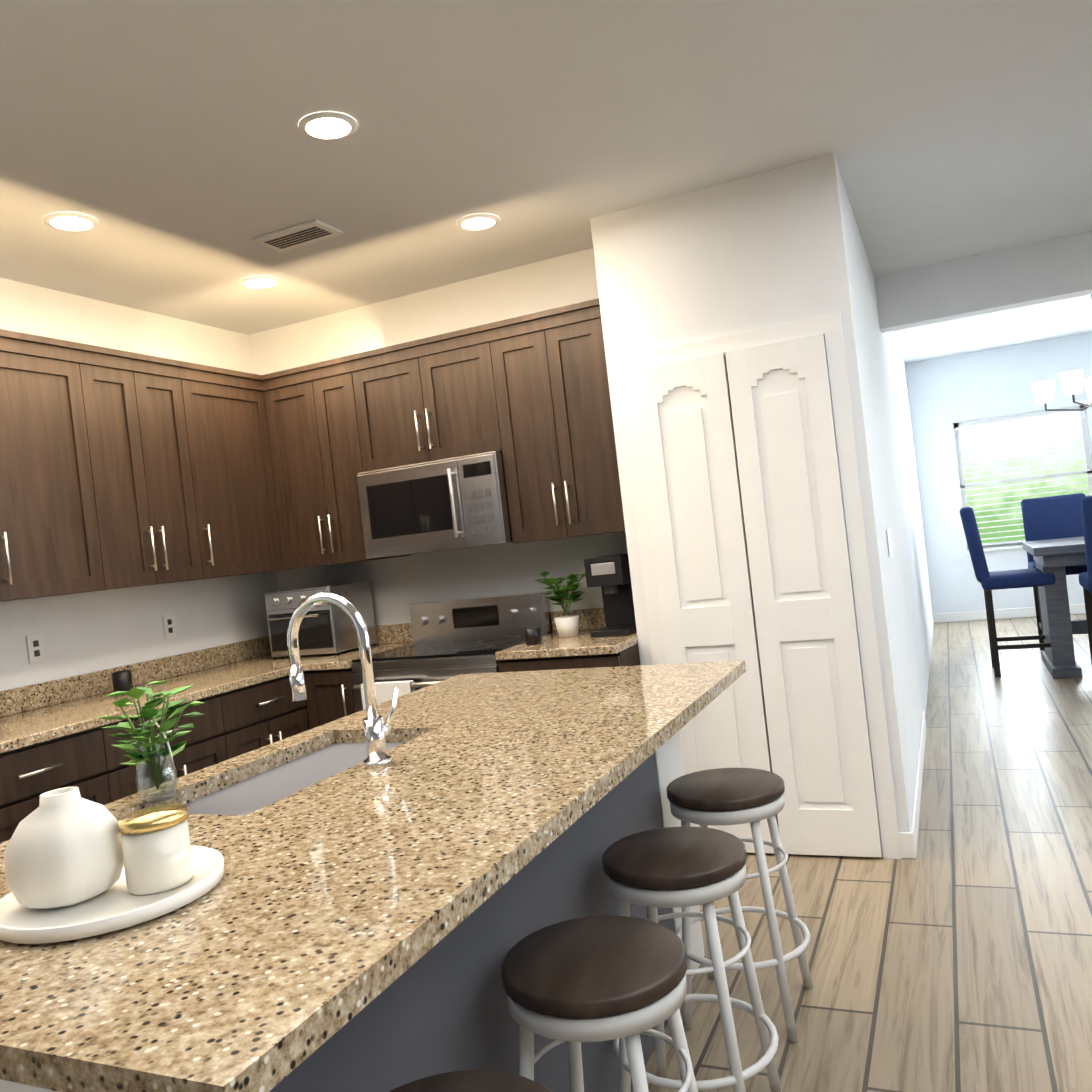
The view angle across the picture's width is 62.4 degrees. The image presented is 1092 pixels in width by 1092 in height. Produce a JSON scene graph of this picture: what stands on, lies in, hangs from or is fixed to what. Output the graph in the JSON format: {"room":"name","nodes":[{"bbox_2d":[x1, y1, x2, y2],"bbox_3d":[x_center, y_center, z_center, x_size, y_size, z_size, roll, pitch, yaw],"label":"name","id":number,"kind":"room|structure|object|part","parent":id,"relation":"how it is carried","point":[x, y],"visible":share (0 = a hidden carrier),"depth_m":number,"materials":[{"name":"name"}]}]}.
{"room":"kitchen","nodes":[
{"label":"kitchen","id":0,"kind":"room"},
{"bbox_2d":[0,277,277,690],"bbox_3d":[-2.195,0.239,3.731,0.150,2.700,3.320,-6,0,24],"label":"wall","id":1,"kind":"structure","parent":0,"point":[87,632],"depth_m":4.17,"materials":[{"name":"paint"}]},
{"bbox_2d":[26,634,45,663],"bbox_3d":[-2.096,0.421,3.708,0.008,0.115,0.070,-6,0,24],"label":"outlet","id":2,"kind":"object","parent":1,"relation":"attached to","point":[35,648],"visible":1,"depth_m":3.70,"materials":[{"name":"grey plastic"}]},
{"bbox_2d":[0,334,123,601],"bbox_3d":[-2.155,-0.267,3.335,0.345,0.970,0.939,-6,0,24],"label":"upper cabinet","id":3,"kind":"object","parent":1,"relation":"attached to","point":[58,515],"depth_m":3.49,"materials":[{"name":"brown wood"}]},
{"bbox_2d":[0,638,263,717],"bbox_3d":[-1.924,0.594,4.035,0.020,0.100,2.278,-6,0,24],"label":"backsplash","id":4,"kind":"structure","parent":1,"relation":"attached to","point":[48,693],"depth_m":3.97,"materials":[{"name":"beige stone"}]},
{"bbox_2d":[96,350,195,587],"bbox_3d":[-1.882,-0.301,3.952,0.345,0.970,0.649,-6,0,24],"label":"upper cabinet","id":5,"kind":"object","parent":1,"relation":"attached to","point":[118,468],"depth_m":3.88,"materials":[{"name":"brown wood"}]},
{"bbox_2d":[162,613,176,638],"bbox_3d":[-1.813,0.386,4.348,0.008,0.115,0.070,-6,0,24],"label":"outlet","id":6,"kind":"object","parent":1,"relation":"attached to","point":[169,626],"visible":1,"depth_m":4.34,"materials":[{"name":"grey plastic"}]},
{"bbox_2d":[168,360,287,579],"bbox_3d":[-1.645,-0.330,4.411,0.407,0.970,0.622,-6,0,24],"label":"upper cabinet","id":7,"kind":"object","parent":1,"relation":"attached to","point":[224,427],"depth_m":4.34,"materials":[{"name":"brown wood"}]},
{"bbox_2d":[249,248,627,630],"bbox_3d":[-0.484,0.040,4.699,2.210,2.700,0.150,-6,0,24],"label":"wall","id":8,"kind":"structure","parent":0,"point":[399,585],"depth_m":4.59,"materials":[{"name":"paint"}]},
{"bbox_2d":[264,362,343,568],"bbox_3d":[-1.179,-0.385,4.684,0.393,0.970,0.393,-6,0,24],"label":"upper cabinet","id":9,"kind":"object","parent":8,"relation":"attached to","point":[302,449],"depth_m":4.54,"materials":[{"name":"brown wood"}]},
{"bbox_2d":[320,358,384,562],"bbox_3d":[-0.936,-0.412,4.601,0.359,0.970,0.345,-6,0,24],"label":"upper cabinet","id":10,"kind":"object","parent":8,"relation":"attached to","point":[346,405],"depth_m":4.44,"materials":[{"name":"brown wood"}]},
{"bbox_2d":[360,326,503,449],"bbox_3d":[-0.506,-0.674,4.397,0.760,0.545,0.345,-6,0,24],"label":"upper cabinet","id":11,"kind":"object","parent":8,"relation":"attached to","point":[435,389],"depth_m":4.22,"materials":[{"name":"brown wood"}]},
{"bbox_2d":[356,451,542,558],"bbox_3d":[-0.475,-0.190,4.347,0.756,0.413,0.459,-6,0,24],"label":"microwave","id":12,"kind":"object","parent":8,"relation":"attached to","point":[461,500],"depth_m":4.16,"materials":[{"name":"silver metal"}]},
{"bbox_2d":[380,606,635,641],"bbox_3d":[-0.467,0.426,4.617,2.186,0.100,0.021,-6,0,24],"label":"backsplash","id":13,"kind":"structure","parent":8,"relation":"attached to","point":[593,618],"depth_m":4.29,"materials":[{"name":"beige stone"}]},
{"bbox_2d":[488,302,624,542],"bbox_3d":[0.085,-0.526,4.144,0.607,0.970,0.345,-6,0,24],"label":"upper cabinet","id":14,"kind":"object","parent":8,"relation":"attached to","point":[561,471],"depth_m":3.97,"materials":[{"name":"brown wood"}]},
{"bbox_2d":[0,0,1091,334],"bbox_3d":[1.622,-1.590,0.723,12.900,0.100,9.050,-6,0,24],"label":"ceiling","id":15,"kind":"structure","parent":0,"point":[176,152],"depth_m":2.96,"materials":[{"name":"paint"}]},
{"bbox_2d":[44,212,97,230],"bbox_3d":[-1.712,-1.167,3.255,0.176,0.009,0.176,-6,0,24],"label":"recessed light","id":16,"kind":"object","parent":15,"relation":"in","point":[67,221],"visible":0.94,"depth_m":3.24,"materials":[{"name":"white plastic"}]},
{"bbox_2d":[240,276,278,287],"bbox_3d":[-1.322,-1.215,4.163,0.176,0.009,0.176,-6,0,24],"label":"recessed light","id":17,"kind":"object","parent":15,"relation":"in","point":[259,281],"visible":0.96,"depth_m":4.14,"materials":[{"name":"white plastic"}]},
{"bbox_2d":[252,219,342,251],"bbox_3d":[-1.000,-1.247,3.636,0.320,0.013,0.170,-6,0,24],"label":"ceiling vent","id":18,"kind":"object","parent":15,"relation":"in","point":[302,234],"visible":1,"depth_m":3.62,"materials":[{"name":"white metal"}]},
{"bbox_2d":[299,112,356,139],"bbox_3d":[-0.667,-1.283,2.764,0.176,0.009,0.176,-6,0,24],"label":"recessed light","id":19,"kind":"object","parent":15,"relation":"in","point":[327,126],"visible":0.9,"depth_m":2.75,"materials":[{"name":"white plastic"}]},
{"bbox_2d":[457,214,499,229],"bbox_3d":[-0.279,-1.332,3.717,0.176,0.009,0.176,-6,0,24],"label":"recessed light","id":20,"kind":"object","parent":15,"relation":"in","point":[481,221],"visible":0.9,"depth_m":3.70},
{"bbox_2d":[590,153,933,856],"bbox_3d":[2.203,-0.346,6.846,1.000,2.840,7.020,-6,0,24],"label":"wall","id":21,"kind":"structure","parent":0,"point":[778,246],"depth_m":3.69,"materials":[{"name":"paint"}]},
{"bbox_2d":[618,313,901,858],"bbox_3d":[0.828,0.200,3.618,0.900,2.095,0.038,-6,0,24],"label":"closet door","id":22,"kind":"structure","parent":21,"relation":"attached to","point":[688,503],"depth_m":3.57,"materials":[{"name":"white wood"}]},
{"bbox_2d":[886,529,891,556],"bbox_3d":[1.531,-0.015,4.024,0.006,0.120,0.150,-6,0,24],"label":"light switch","id":23,"kind":"object","parent":21,"relation":"attached to","point":[889,542],"visible":0.98,"depth_m":3.98,"materials":[{"name":"white plastic"}]},
{"bbox_2d":[899,832,915,858],"bbox_3d":[1.352,1.145,3.455,0.112,0.100,0.012,-6,0,24],"label":"baseboard","id":24,"kind":"structure","parent":21,"relation":"attached to","point":[907,845],"depth_m":3.44,"materials":[{"name":"white wood"}]},
{"bbox_2d":[910,711,925,852],"bbox_3d":[1.828,1.087,4.408,0.012,0.100,2.120,-6,0,24],"label":"baseboard","id":25,"kind":"structure","parent":21,"relation":"attached to","point":[916,803],"depth_m":4.09,"materials":[{"name":"white wood"}]},
{"bbox_2d":[632,613,1091,1091],"bbox_3d":[2.955,1.040,3.042,12.900,0.050,14.100,-6,0,24],"label":"floor","id":26,"kind":"structure","parent":0,"point":[955,955],"depth_m":2.89,"materials":[{"name":"brown wood"}]},
{"bbox_2d":[0,722,131,842],"bbox_3d":[-1.929,1.127,3.153,0.620,0.880,0.609,-6,0,24],"label":"base cabinet","id":27,"kind":"object","parent":26,"relation":"on","point":[89,762],"depth_m":3.10,"materials":[{"name":"brown wood"}]},
{"bbox_2d":[0,654,315,753],"bbox_3d":[-1.637,0.630,3.911,0.635,0.035,2.278,-6,0,24],"label":"countertop","id":28,"kind":"structure","parent":27,"relation":"on","point":[27,728],"depth_m":3.58,"materials":[{"name":"beige stone"}]},
{"bbox_2d":[264,580,377,658],"bbox_3d":[-1.176,0.382,4.667,0.410,0.344,0.402,-6,0,24],"label":"toaster oven","id":29,"kind":"object","parent":28,"relation":"on","point":[325,631],"depth_m":4.54,"materials":[{"name":"silver metal"}]},
{"bbox_2d":[124,698,215,794],"bbox_3d":[-1.713,1.100,3.642,0.620,0.880,0.699,-6,0,24],"label":"base cabinet","id":30,"kind":"object","parent":26,"relation":"on","point":[199,752],"depth_m":3.60,"materials":[{"name":"brown wood"}]},
{"bbox_2d":[212,666,311,763],"bbox_3d":[-1.469,1.070,4.118,0.681,0.880,0.608,-6,0,24],"label":"base cabinet","id":31,"kind":"object","parent":26,"relation":"on","point":[251,716],"depth_m":3.96,"materials":[{"name":"brown wood"}]},
{"bbox_2d":[304,666,355,728],"bbox_3d":[-0.872,1.001,4.467,0.296,0.880,0.680,-6,0,24],"label":"base cabinet","id":32,"kind":"object","parent":26,"relation":"on","point":[330,688],"depth_m":4.21,"materials":[{"name":"brown wood"}]},
{"bbox_2d":[301,642,413,669],"bbox_3d":[-0.899,0.543,4.478,0.261,0.035,0.636,-6,0,24],"label":"countertop","id":33,"kind":"structure","parent":32,"relation":"on","point":[337,659],"depth_m":4.35,"materials":[{"name":"beige stone"}]},
{"bbox_2d":[0,732,704,1091],"bbox_3d":[-0.317,0.944,2.020,0.799,0.890,2.200,-6,0,24],"label":"kitchen island","id":34,"kind":"object","parent":26,"relation":"on","point":[451,1013],"depth_m":1.65,"materials":[{"name":"grey paint"}]},
{"bbox_2d":[0,660,745,1091],"bbox_3d":[-0.288,0.475,1.982,1.010,0.035,2.200,-6,0,24],"label":"island countertop","id":35,"kind":"structure","parent":34,"relation":"on","point":[146,946],"depth_m":1.23,"materials":[{"name":"beige stone"}]},
{"bbox_2d":[0,786,224,944],"bbox_3d":[-0.618,0.417,1.271,0.300,0.160,0.300,-6,0,24],"label":"tray","id":36,"kind":"object","parent":35,"relation":"on","point":[76,873],"depth_m":1.22,"materials":[{"name":"beige ceramic"}]},
{"bbox_2d":[94,681,205,803],"bbox_3d":[-0.817,0.395,1.832,0.201,0.243,0.198,-6,0,24],"label":"plant","id":37,"kind":"object","parent":35,"relation":"on","point":[160,793],"depth_m":1.83,"materials":[{"name":"green plant"}]},
{"bbox_2d":[164,736,407,811],"bbox_3d":[-0.538,0.626,2.013,0.344,0.232,0.704,-6,0,24],"label":"sink","id":38,"kind":"object","parent":35,"relation":"in","point":[251,789],"depth_m":2.05,"materials":[{"name":"grey metal"}]},
{"bbox_2d":[287,592,407,767],"bbox_3d":[-0.450,0.286,1.982,0.236,0.377,0.110,-6,0,24],"label":"faucet","id":39,"kind":"object","parent":35,"relation":"on","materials":[{"name":"silver metal"}]},
{"bbox_2d":[351,592,552,711],"bbox_3d":[-0.411,0.821,4.238,0.756,1.095,0.692,-6,0,24],"label":"range","id":40,"kind":"object","parent":26,"relation":"on","point":[452,638],"visible":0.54,"depth_m":4.34,"materials":[{"name":"silver metal"}]},
{"bbox_2d":[360,680,420,711],"bbox_3d":[-0.688,0.761,3.999,0.260,0.318,0.038,-6,0,24],"label":"towel","id":41,"kind":"object","parent":40,"relation":"hanging from","point":[384,691],"depth_m":3.98,"materials":[{"name":"white fabric"}]},
{"bbox_2d":[389,1070,551,1091],"bbox_3d":[-0.088,1.053,1.115,0.374,0.632,0.374,-6,0,24],"label":"stool","id":42,"kind":"object","parent":26,"relation":"on","point":[477,1081],"visible":1,"depth_m":1.24,"materials":[{"name":"brown wood"}]},
{"bbox_2d":[498,642,639,671],"bbox_3d":[0.216,0.879,4.013,0.546,0.880,0.620,-6,0,24],"label":"base cabinet","id":43,"kind":"object","parent":26,"relation":"on","point":[627,655],"depth_m":3.73,"materials":[{"name":"brown wood"}]},
{"bbox_2d":[495,626,637,661],"bbox_3d":[0.161,0.425,4.003,0.546,0.035,0.636,-6,0,24],"label":"countertop","id":44,"kind":"structure","parent":43,"relation":"on","point":[561,643],"depth_m":3.81,"materials":[{"name":"beige stone"}]},
{"bbox_2d":[533,569,600,637],"bbox_3d":[0.095,0.257,4.132,0.299,0.311,0.286,-6,0,24],"label":"plant","id":45,"kind":"object","parent":44,"relation":"on","point":[567,626],"depth_m":4.10,"materials":[{"name":"green plant"}]},
{"bbox_2d":[501,915,697,1091],"bbox_3d":[0.118,1.028,1.581,0.374,0.632,0.374,-6,0,24],"label":"stool","id":46,"kind":"object","parent":26,"relation":"on","point":[575,983],"visible":0.98,"depth_m":1.51,"materials":[{"name":"brown wood"}]},
{"bbox_3d":[0.084,0.729,1.579,0.324,0.031,0.324,-6,0,24],"label":"seat","id":47,"kind":"part","parent":46,"relation":"part of","materials":[{"name":"brown wood"}]},
{"bbox_2d":[602,827,781,1091],"bbox_3d":[0.324,1.002,2.047,0.374,0.632,0.374,-6,0,24],"label":"stool","id":48,"kind":"object","parent":26,"relation":"on","point":[652,870],"visible":0.9,"depth_m":1.97,"materials":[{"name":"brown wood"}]},
{"bbox_3d":[0.290,0.703,2.045,0.324,0.031,0.324,-6,0,24],"label":"seat","id":49,"kind":"part","parent":48,"relation":"part of","materials":[{"name":"brown wood"}]},
{"bbox_2d":[667,768,812,1042],"bbox_3d":[0.534,0.976,2.522,0.374,0.632,0.374,-6,0,24],"label":"stool","id":50,"kind":"object","parent":26,"relation":"on","point":[729,796],"visible":0.71,"depth_m":2.43,"materials":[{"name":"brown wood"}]},
{"bbox_3d":[0.500,0.677,2.520,0.324,0.031,0.324,-6,0,24],"label":"seat","id":51,"kind":"part","parent":50,"relation":"part of","materials":[{"name":"brown wood"}]},
{"bbox_2d":[959,507,1054,677],"bbox_3d":[3.459,0.308,6.720,0.569,1.258,0.480,-6,0,24],"label":"chair","id":52,"kind":"object","parent":26,"relation":"on","point":[1007,579],"visible":0.81,"depth_m":6.58,"materials":[{"name":"blue fabric"}]},
{"bbox_3d":[3.423,-0.010,6.719,0.569,0.618,0.480,-6,0,24],"label":"seat","id":53,"kind":"part","parent":52,"relation":"part of","materials":[{"name":"blue fabric"}]},
{"bbox_2d":[1022,536,1087,678],"bbox_3d":[4.183,0.391,6.460,1.220,0.930,0.950,-6,0,24],"label":"table","id":54,"kind":"object","parent":26,"relation":"on","point":[1059,625],"visible":1,"depth_m":6.39,"materials":[{"name":"grey wood"}]},
{"bbox_2d":[1021,493,1091,650],"bbox_3d":[4.173,0.224,7.265,0.480,1.258,0.569,-6,0,24],"label":"chair","id":55,"kind":"object","parent":26,"relation":"on","point":[1052,517],"visible":0.58,"depth_m":7.43,"materials":[{"name":"blue fabric"}]},
{"bbox_3d":[4.136,-0.094,7.263,0.480,0.618,0.569,-6,0,24],"label":"seat","id":56,"kind":"part","parent":55,"relation":"part of","materials":[{"name":"blue fabric"}]},
{"bbox_2d":[1079,496,1091,664],"bbox_3d":[3.745,0.279,5.804,0.480,1.258,0.569,-6,0,24],"label":"chair","id":57,"kind":"object","parent":26,"relation":"on","point":[1085,580],"visible":1,"depth_m":5.70,"materials":[{"name":"blue fabric"}]},
{"bbox_3d":[3.709,-0.038,5.803,0.480,0.618,0.569,-6,0,24],"label":"seat","id":58,"kind":"part","parent":57,"relation":"part of","materials":[{"name":"blue fabric"}]},
{"bbox_2d":[874,231,1091,332],"bbox_3d":[3.244,-1.658,4.874,2.760,0.450,0.150,-6,0,24],"label":"header beam","id":59,"kind":"structure","parent":0,"point":[1034,274],"depth_m":5.13,"materials":[{"name":"paint"}]},
{"bbox_2d":[895,294,1091,363],"bbox_3d":[4.453,-2.083,7.162,12.900,0.100,5.050,-6,0,24],"label":"ceiling","id":60,"kind":"structure","parent":0,"point":[1033,323],"depth_m":8.38,"materials":[{"name":"paint"}]},
{"bbox_2d":[1031,294,1091,410],"bbox_3d":[3.967,-1.482,6.490,0.879,0.976,0.843,-6,0,24],"label":"chandelier","id":61,"kind":"object","parent":60,"relation":"hanging from","point":[1072,381],"visible":0.83,"depth_m":6.64,"materials":[{"name":"white glass"}]},
{"bbox_2d":[905,332,1091,613],"bbox_3d":[7.618,-0.969,8.342,8.040,2.840,0.150,-6,0,24],"label":"wall","id":62,"kind":"structure","parent":0,"point":[945,394],"depth_m":9.66,"materials":[{"name":"paint"}]},
{"bbox_2d":[933,604,1085,622],"bbox_3d":[5.289,0.670,9.373,2.340,0.100,0.012,-6,0,24],"label":"baseboard","id":63,"kind":"structure","parent":62,"relation":"attached to","point":[998,614],"depth_m":9.59,"materials":[{"name":"white wood"}]},
{"bbox_2d":[953,405,1091,552],"bbox_3d":[5.022,-0.689,9.461,1.320,1.400,0.170,-6,0,24],"label":"dining room window","id":64,"kind":"structure","parent":62,"relation":"in","point":[1008,464],"depth_m":9.54,"materials":[{"name":"white glass"}]}
]}

